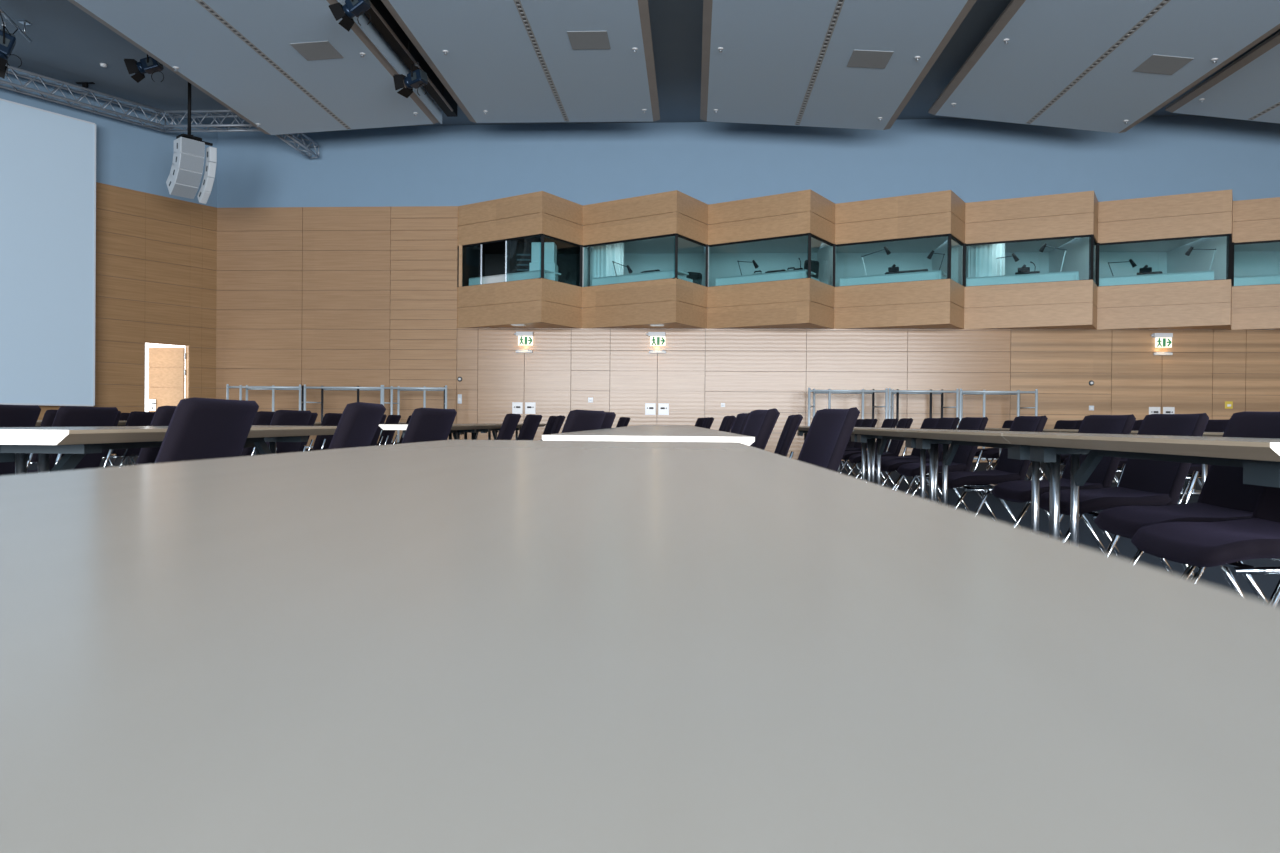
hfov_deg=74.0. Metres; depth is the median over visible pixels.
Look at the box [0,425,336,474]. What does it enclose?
conference table
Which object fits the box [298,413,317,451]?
chair
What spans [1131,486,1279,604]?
chair
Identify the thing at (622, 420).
chair
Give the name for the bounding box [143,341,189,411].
door
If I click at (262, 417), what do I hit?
chair
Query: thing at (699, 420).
chair
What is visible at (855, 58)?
vent grille
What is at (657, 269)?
console
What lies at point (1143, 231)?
booth
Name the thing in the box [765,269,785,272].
console
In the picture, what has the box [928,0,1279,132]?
ceiling panel
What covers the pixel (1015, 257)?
desk lamp
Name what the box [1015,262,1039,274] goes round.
console
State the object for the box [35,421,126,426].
conference table
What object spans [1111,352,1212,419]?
door
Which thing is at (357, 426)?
chair
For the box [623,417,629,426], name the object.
chair
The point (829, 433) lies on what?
chair
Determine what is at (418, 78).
spotlight
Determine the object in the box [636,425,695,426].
conference table
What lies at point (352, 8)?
spotlight
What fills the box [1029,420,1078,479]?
chair
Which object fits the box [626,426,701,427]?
conference table
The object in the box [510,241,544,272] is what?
equipment rack
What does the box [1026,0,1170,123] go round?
diffuser
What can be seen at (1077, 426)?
chair
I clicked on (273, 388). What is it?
coat rack
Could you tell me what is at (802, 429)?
conference table
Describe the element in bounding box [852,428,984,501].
conference table
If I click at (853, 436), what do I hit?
conference table
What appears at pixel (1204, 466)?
conference table
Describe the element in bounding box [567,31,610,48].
vent grille
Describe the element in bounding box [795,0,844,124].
diffuser
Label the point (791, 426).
chair
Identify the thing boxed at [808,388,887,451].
coat rack
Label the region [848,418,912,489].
chair
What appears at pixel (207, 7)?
diffuser
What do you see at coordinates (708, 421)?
chair
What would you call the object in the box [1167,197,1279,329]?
booth
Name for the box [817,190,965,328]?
booth
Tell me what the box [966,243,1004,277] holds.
curtain
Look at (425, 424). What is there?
chair
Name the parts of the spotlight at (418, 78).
barn door, barn door, plate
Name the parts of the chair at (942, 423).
leg, seat, leg, leg, backrest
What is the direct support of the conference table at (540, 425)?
on the floor
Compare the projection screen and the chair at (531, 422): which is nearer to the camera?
the chair at (531, 422)
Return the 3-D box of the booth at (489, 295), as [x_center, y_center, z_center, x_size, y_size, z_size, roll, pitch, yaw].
[-2.555,-3.410,18.784,2.745,2.615,3.560,1,0,4]
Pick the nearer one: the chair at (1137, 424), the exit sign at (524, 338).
the chair at (1137, 424)
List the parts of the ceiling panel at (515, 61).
edge trim, edge trim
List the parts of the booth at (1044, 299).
corner post, valley post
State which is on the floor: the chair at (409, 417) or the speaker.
the chair at (409, 417)
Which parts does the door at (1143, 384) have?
handle plate, handle plate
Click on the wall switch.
(459, 395)
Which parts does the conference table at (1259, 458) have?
frame rail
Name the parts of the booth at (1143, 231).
corner post, valley post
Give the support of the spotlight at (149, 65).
hanging from the ceiling
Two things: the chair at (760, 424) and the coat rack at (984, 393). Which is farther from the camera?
the coat rack at (984, 393)
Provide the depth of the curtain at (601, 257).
18.54 m
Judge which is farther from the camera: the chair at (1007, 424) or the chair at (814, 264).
the chair at (814, 264)
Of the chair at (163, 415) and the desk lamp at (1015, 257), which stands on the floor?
the chair at (163, 415)
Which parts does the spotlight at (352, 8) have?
barn door, barn door, plate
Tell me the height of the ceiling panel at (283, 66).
0.414 m
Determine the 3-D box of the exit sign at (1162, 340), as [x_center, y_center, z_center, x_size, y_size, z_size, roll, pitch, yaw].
[10.618,-1.754,17.309,0.400,0.290,0.100,1,0,4]
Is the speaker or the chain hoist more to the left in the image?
the chain hoist
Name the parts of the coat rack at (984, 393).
post, post, hanging rail, hanging rail, post, post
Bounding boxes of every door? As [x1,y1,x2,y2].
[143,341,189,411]
[477,350,570,439]
[610,350,704,427]
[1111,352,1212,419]
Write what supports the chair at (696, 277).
on the booth at (667, 232)
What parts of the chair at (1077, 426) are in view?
seat, backrest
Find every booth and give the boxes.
[457,191,582,328]
[582,190,707,328]
[705,189,835,328]
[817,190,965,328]
[932,191,1099,328]
[1049,189,1233,329]
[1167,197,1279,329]
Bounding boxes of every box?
[588,397,592,402]
[1225,401,1232,408]
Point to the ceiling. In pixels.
(68, 44)
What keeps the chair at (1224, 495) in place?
on the floor
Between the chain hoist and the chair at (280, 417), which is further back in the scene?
the chain hoist
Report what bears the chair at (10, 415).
on the floor
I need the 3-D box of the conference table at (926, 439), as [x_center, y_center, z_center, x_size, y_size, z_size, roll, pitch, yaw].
[1.889,0.400,4.571,0.550,0.744,1.706,1,0,2]
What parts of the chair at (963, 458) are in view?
leg, seat frame, seat, leg, backrest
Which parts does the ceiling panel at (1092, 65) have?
edge trim, edge trim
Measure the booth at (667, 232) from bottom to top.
2.615 m
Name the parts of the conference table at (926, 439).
frame rail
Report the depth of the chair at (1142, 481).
3.96 m
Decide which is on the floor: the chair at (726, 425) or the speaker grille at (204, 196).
the chair at (726, 425)
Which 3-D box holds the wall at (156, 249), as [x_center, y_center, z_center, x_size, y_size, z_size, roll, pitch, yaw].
[-18.108,-2.968,6.380,0.143,7.110,30.155,1,0,36]
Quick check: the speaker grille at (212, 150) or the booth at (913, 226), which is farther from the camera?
the booth at (913, 226)
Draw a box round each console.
[641,269,659,272]
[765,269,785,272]
[885,264,906,273]
[906,269,927,272]
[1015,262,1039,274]
[1137,265,1162,274]
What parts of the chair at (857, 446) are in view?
seat, backrest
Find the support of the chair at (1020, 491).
on the floor
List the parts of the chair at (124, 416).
backrest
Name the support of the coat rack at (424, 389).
on the floor
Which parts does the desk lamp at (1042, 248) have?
lamp shade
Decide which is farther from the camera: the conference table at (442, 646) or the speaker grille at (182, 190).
the speaker grille at (182, 190)
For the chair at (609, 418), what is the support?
on the floor
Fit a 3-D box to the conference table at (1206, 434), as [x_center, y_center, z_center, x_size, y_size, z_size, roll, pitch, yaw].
[4.071,0.418,5.007,0.600,0.740,1.896,1,0,2]
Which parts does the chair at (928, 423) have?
leg, seat, leg, leg, leg, backrest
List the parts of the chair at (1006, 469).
leg, seat frame, seat, leg, leg, leg, backrest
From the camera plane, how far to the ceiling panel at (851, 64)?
13.25 m
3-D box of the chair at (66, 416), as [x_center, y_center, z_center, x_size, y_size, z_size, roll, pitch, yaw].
[-3.521,0.303,5.074,0.630,0.849,0.472,1,0,4]
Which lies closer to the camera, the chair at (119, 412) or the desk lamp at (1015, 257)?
the chair at (119, 412)
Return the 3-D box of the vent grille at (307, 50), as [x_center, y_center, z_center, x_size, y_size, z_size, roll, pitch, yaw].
[-5.079,-5.912,13.379,0.600,0.043,0.600,1,0,4]
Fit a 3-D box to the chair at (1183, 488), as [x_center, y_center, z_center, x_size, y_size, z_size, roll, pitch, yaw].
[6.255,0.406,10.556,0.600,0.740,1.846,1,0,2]
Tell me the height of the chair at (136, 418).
0.849 m
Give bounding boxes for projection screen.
[0,98,95,405]
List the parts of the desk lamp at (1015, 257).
lamp shade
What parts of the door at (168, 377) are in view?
handle plate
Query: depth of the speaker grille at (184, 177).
15.54 m
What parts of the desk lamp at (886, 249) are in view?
lamp shade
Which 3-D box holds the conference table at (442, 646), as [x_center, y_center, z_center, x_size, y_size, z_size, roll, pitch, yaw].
[-0.148,0.407,0.420,0.600,0.740,2.721,1,0,2]
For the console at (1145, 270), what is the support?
on the booth at (1143, 231)
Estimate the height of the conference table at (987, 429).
0.740 m
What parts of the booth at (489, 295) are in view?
corner post, valley post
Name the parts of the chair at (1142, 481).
leg, seat frame, seat, leg, leg, backrest, leg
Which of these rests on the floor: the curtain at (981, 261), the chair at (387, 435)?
the chair at (387, 435)
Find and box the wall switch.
[458,394,461,403]
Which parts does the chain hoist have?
ceiling plate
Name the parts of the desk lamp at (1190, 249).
lamp shade, arm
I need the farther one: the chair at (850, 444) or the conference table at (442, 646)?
the chair at (850, 444)
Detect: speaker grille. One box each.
[171,184,197,198]
[176,169,201,186]
[179,153,203,172]
[181,137,203,156]
[200,192,209,203]
[205,178,213,191]
[209,162,215,176]
[210,147,215,161]
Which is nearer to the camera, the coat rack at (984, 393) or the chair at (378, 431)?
the chair at (378, 431)
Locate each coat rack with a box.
[226,384,303,411]
[304,385,381,447]
[382,385,446,442]
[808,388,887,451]
[888,388,958,447]
[959,389,1037,460]
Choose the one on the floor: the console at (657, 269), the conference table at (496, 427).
the conference table at (496, 427)
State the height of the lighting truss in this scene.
0.570 m
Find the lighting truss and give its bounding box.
[0,65,319,158]
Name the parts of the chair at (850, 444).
backrest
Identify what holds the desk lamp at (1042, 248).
on the booth at (1044, 299)
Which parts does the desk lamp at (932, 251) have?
lamp shade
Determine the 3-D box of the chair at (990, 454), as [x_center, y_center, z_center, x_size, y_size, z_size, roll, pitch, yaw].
[4.595,0.343,10.496,0.630,0.849,0.472,1,0,1]
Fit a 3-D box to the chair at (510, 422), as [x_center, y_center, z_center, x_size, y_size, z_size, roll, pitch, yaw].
[-1.387,0.307,7.607,0.630,0.849,0.472,1,0,2]
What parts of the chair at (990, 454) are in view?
seat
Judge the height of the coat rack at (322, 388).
1.480 m
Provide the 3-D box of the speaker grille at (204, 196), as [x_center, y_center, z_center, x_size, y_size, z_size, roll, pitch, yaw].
[-8.131,-4.277,15.893,0.197,0.179,0.106,1,0,40]
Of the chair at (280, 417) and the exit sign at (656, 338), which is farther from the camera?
the exit sign at (656, 338)
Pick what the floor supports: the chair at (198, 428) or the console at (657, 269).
the chair at (198, 428)
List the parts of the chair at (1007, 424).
seat, backrest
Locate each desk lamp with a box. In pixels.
[612,261,632,275]
[737,260,758,274]
[861,246,890,275]
[927,250,944,269]
[996,253,1018,261]
[1039,243,1066,271]
[1108,259,1136,274]
[1185,246,1215,270]
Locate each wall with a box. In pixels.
[0,68,217,454]
[216,116,1279,462]
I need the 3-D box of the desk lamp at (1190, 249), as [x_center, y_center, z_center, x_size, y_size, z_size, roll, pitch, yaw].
[11.325,-3.376,17.180,0.539,0.556,0.120,1,0,26]
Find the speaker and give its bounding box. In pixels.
[166,82,216,203]
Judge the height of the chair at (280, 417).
0.849 m
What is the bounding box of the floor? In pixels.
[28,457,1279,605]
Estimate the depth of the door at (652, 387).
17.98 m
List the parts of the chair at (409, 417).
backrest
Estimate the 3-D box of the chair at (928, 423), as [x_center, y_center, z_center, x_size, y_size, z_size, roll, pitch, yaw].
[2.554,0.339,8.099,0.630,0.849,0.472,0,0,-1]
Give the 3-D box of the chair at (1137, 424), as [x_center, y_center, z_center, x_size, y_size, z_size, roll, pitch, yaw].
[4.546,0.357,7.975,0.630,0.849,0.472,1,0,1]
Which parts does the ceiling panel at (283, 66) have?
edge trim, edge trim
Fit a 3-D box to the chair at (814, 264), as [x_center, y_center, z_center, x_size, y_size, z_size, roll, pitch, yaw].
[3.720,-2.840,17.873,0.483,1.355,0.536,0,0,-25]
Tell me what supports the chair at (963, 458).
on the floor
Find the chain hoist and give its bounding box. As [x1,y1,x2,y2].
[76,82,95,93]
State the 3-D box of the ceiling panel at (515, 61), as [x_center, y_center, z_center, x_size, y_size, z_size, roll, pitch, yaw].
[-2.073,-5.939,6.870,3.739,0.114,19.522,1,0,4]
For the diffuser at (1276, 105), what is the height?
0.024 m
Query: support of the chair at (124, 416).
on the floor
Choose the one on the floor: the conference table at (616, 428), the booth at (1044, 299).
the conference table at (616, 428)
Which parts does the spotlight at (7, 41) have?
barn door, barn door, plate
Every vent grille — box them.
[290,41,343,60]
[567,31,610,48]
[847,50,893,67]
[1133,54,1193,74]
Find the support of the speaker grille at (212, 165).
attached to the speaker
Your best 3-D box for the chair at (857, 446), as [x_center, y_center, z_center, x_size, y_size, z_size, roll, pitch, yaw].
[2.591,0.326,10.494,0.630,0.849,0.472,0,0,-2]
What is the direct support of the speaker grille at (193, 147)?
attached to the speaker
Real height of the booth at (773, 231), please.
2.615 m
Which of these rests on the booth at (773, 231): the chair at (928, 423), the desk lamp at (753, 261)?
the desk lamp at (753, 261)
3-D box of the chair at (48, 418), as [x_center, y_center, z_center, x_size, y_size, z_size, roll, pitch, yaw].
[-5.364,0.273,7.621,0.630,0.849,0.472,1,0,6]
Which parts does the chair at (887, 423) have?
seat, backrest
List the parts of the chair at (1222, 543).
leg, seat, leg, seat frame, backrest, leg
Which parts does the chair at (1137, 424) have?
seat, backrest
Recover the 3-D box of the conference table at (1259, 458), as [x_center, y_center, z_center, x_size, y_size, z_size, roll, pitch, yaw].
[1.828,0.409,2.882,0.550,0.744,1.666,1,0,2]
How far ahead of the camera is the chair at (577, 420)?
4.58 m
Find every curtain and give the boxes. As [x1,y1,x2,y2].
[590,243,623,285]
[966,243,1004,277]
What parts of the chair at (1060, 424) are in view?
backrest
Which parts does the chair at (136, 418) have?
seat frame, backrest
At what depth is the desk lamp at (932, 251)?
17.38 m
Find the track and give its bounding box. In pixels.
[365,0,457,116]
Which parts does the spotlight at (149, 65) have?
barn door, barn door, plate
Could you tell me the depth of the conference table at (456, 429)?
7.97 m
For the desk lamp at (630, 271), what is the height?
0.374 m
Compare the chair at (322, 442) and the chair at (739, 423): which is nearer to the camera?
the chair at (739, 423)
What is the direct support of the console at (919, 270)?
on the booth at (913, 226)
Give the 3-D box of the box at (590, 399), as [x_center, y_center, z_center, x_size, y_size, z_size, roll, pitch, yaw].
[-1.050,-0.563,18.066,0.110,0.110,0.027,1,0,4]
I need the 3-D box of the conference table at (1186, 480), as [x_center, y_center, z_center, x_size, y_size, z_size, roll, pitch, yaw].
[6.187,0.416,8.698,0.600,0.740,1.866,1,0,2]
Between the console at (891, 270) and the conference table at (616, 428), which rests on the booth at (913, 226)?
the console at (891, 270)
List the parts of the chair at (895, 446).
seat, leg, leg, backrest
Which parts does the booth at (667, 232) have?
corner post, valley post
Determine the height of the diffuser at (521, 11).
0.015 m
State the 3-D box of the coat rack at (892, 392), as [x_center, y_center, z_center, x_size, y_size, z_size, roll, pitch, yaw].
[5.549,-0.006,16.843,1.346,1.480,0.540,1,0,4]
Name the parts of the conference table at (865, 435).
frame rail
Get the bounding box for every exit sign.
[514,332,532,344]
[647,332,665,345]
[1151,333,1172,347]
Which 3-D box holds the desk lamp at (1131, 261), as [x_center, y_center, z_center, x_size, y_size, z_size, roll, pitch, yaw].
[10.092,-3.305,17.788,0.539,0.386,0.120,1,0,26]
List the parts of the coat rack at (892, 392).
post, post, post, hanging rail, hanging rail, post, post, post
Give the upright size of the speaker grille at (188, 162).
0.252 m
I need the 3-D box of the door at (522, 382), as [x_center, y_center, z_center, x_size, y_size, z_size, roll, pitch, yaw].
[-2.477,-0.488,18.198,2.030,2.300,0.190,1,0,4]
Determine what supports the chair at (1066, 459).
on the floor
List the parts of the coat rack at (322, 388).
post, post, hanging rail, hanging rail, post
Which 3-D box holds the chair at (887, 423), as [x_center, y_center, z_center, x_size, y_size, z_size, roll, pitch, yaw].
[2.612,0.330,9.713,0.630,0.849,0.472,1,0,2]
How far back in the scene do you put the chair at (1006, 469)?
5.46 m
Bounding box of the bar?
[0,8,31,41]
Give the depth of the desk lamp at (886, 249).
17.95 m
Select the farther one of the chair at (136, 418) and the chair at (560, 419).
the chair at (560, 419)
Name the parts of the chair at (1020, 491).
leg, seat, leg, leg, backrest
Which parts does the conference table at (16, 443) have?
frame rail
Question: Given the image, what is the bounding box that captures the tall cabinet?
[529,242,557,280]
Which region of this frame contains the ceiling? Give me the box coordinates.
[0,0,1279,127]
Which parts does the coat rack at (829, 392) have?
post, post, post, hanging rail, hanging rail, post, post, post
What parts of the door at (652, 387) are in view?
handle plate, handle plate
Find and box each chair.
[0,404,40,475]
[27,406,117,473]
[30,409,57,463]
[99,413,129,467]
[102,411,121,458]
[108,411,154,466]
[136,406,176,464]
[155,397,258,462]
[240,411,274,456]
[266,410,311,453]
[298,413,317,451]
[305,413,341,450]
[328,402,385,448]
[370,414,386,445]
[376,415,400,445]
[391,415,410,443]
[401,408,456,443]
[496,413,520,439]
[517,414,541,439]
[541,416,556,439]
[550,415,565,433]
[561,410,605,432]
[600,412,615,428]
[616,417,626,426]
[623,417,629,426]
[686,272,701,284]
[695,418,702,426]
[702,417,713,428]
[718,415,735,431]
[730,413,749,433]
[741,408,779,449]
[774,414,802,457]
[798,407,859,471]
[804,260,818,278]
[840,419,877,480]
[841,419,862,476]
[842,418,897,486]
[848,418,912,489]
[875,418,938,499]
[881,417,959,503]
[897,417,987,511]
[938,415,1047,527]
[972,420,1012,470]
[981,450,1028,479]
[991,414,1135,552]
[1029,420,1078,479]
[1031,420,1081,479]
[1039,413,1208,573]
[1063,420,1136,480]
[1094,411,1279,601]
[1112,480,1200,491]
[1114,420,1142,483]
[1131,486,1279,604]
[1177,419,1228,503]
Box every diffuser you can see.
[195,0,350,128]
[514,0,568,121]
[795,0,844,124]
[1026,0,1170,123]
[1249,102,1279,119]
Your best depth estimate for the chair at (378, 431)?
10.08 m
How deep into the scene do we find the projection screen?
15.68 m
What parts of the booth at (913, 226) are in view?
corner post, valley post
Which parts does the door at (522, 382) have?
handle plate, handle plate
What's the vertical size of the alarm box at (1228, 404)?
0.150 m
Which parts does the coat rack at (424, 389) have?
post, post, post, hanging rail, hanging rail, post, post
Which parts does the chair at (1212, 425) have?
leg, seat frame, leg, seat, backrest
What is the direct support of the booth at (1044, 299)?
attached to the wall at (270, 325)
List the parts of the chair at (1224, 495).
leg, seat, leg, leg, backrest, leg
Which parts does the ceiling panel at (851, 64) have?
edge trim, edge trim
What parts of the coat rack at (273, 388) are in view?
post, post, hanging rail, post, hanging rail, post, post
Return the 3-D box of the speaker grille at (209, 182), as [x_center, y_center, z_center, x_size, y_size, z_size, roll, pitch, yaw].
[-7.991,-4.488,15.778,0.144,0.222,0.106,1,0,40]
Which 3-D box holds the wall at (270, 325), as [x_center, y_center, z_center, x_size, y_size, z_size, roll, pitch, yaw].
[3.173,-2.848,17.868,24.900,7.110,0.154,1,0,4]
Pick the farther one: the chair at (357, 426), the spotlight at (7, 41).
the spotlight at (7, 41)
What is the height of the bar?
0.437 m
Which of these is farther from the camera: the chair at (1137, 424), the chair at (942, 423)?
the chair at (1137, 424)
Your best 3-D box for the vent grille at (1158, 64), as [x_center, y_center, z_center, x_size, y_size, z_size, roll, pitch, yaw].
[8.067,-5.583,13.121,0.597,0.078,0.600,1,0,4]
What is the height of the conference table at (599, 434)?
0.740 m
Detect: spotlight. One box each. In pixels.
[0,21,21,78]
[124,54,163,82]
[329,0,370,31]
[393,62,427,97]
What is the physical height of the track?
0.442 m
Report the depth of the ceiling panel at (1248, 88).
14.76 m
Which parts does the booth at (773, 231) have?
corner post, valley post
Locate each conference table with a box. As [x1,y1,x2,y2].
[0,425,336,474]
[0,440,1279,852]
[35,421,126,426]
[117,425,133,465]
[379,424,494,439]
[460,424,521,439]
[479,423,545,439]
[542,429,754,445]
[606,427,717,430]
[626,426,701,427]
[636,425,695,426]
[797,426,809,440]
[837,427,875,482]
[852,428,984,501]
[898,430,1094,536]
[985,428,1077,493]
[1002,433,1279,544]
[1060,430,1223,486]
[1180,474,1200,494]
[1202,432,1223,436]
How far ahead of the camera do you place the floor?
6.62 m
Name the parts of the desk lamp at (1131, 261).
lamp shade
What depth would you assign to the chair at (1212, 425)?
6.88 m
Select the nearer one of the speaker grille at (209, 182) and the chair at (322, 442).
the chair at (322, 442)
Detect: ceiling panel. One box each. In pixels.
[68,0,441,134]
[381,0,659,122]
[700,0,976,129]
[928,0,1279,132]
[1165,31,1279,122]
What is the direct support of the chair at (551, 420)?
on the floor

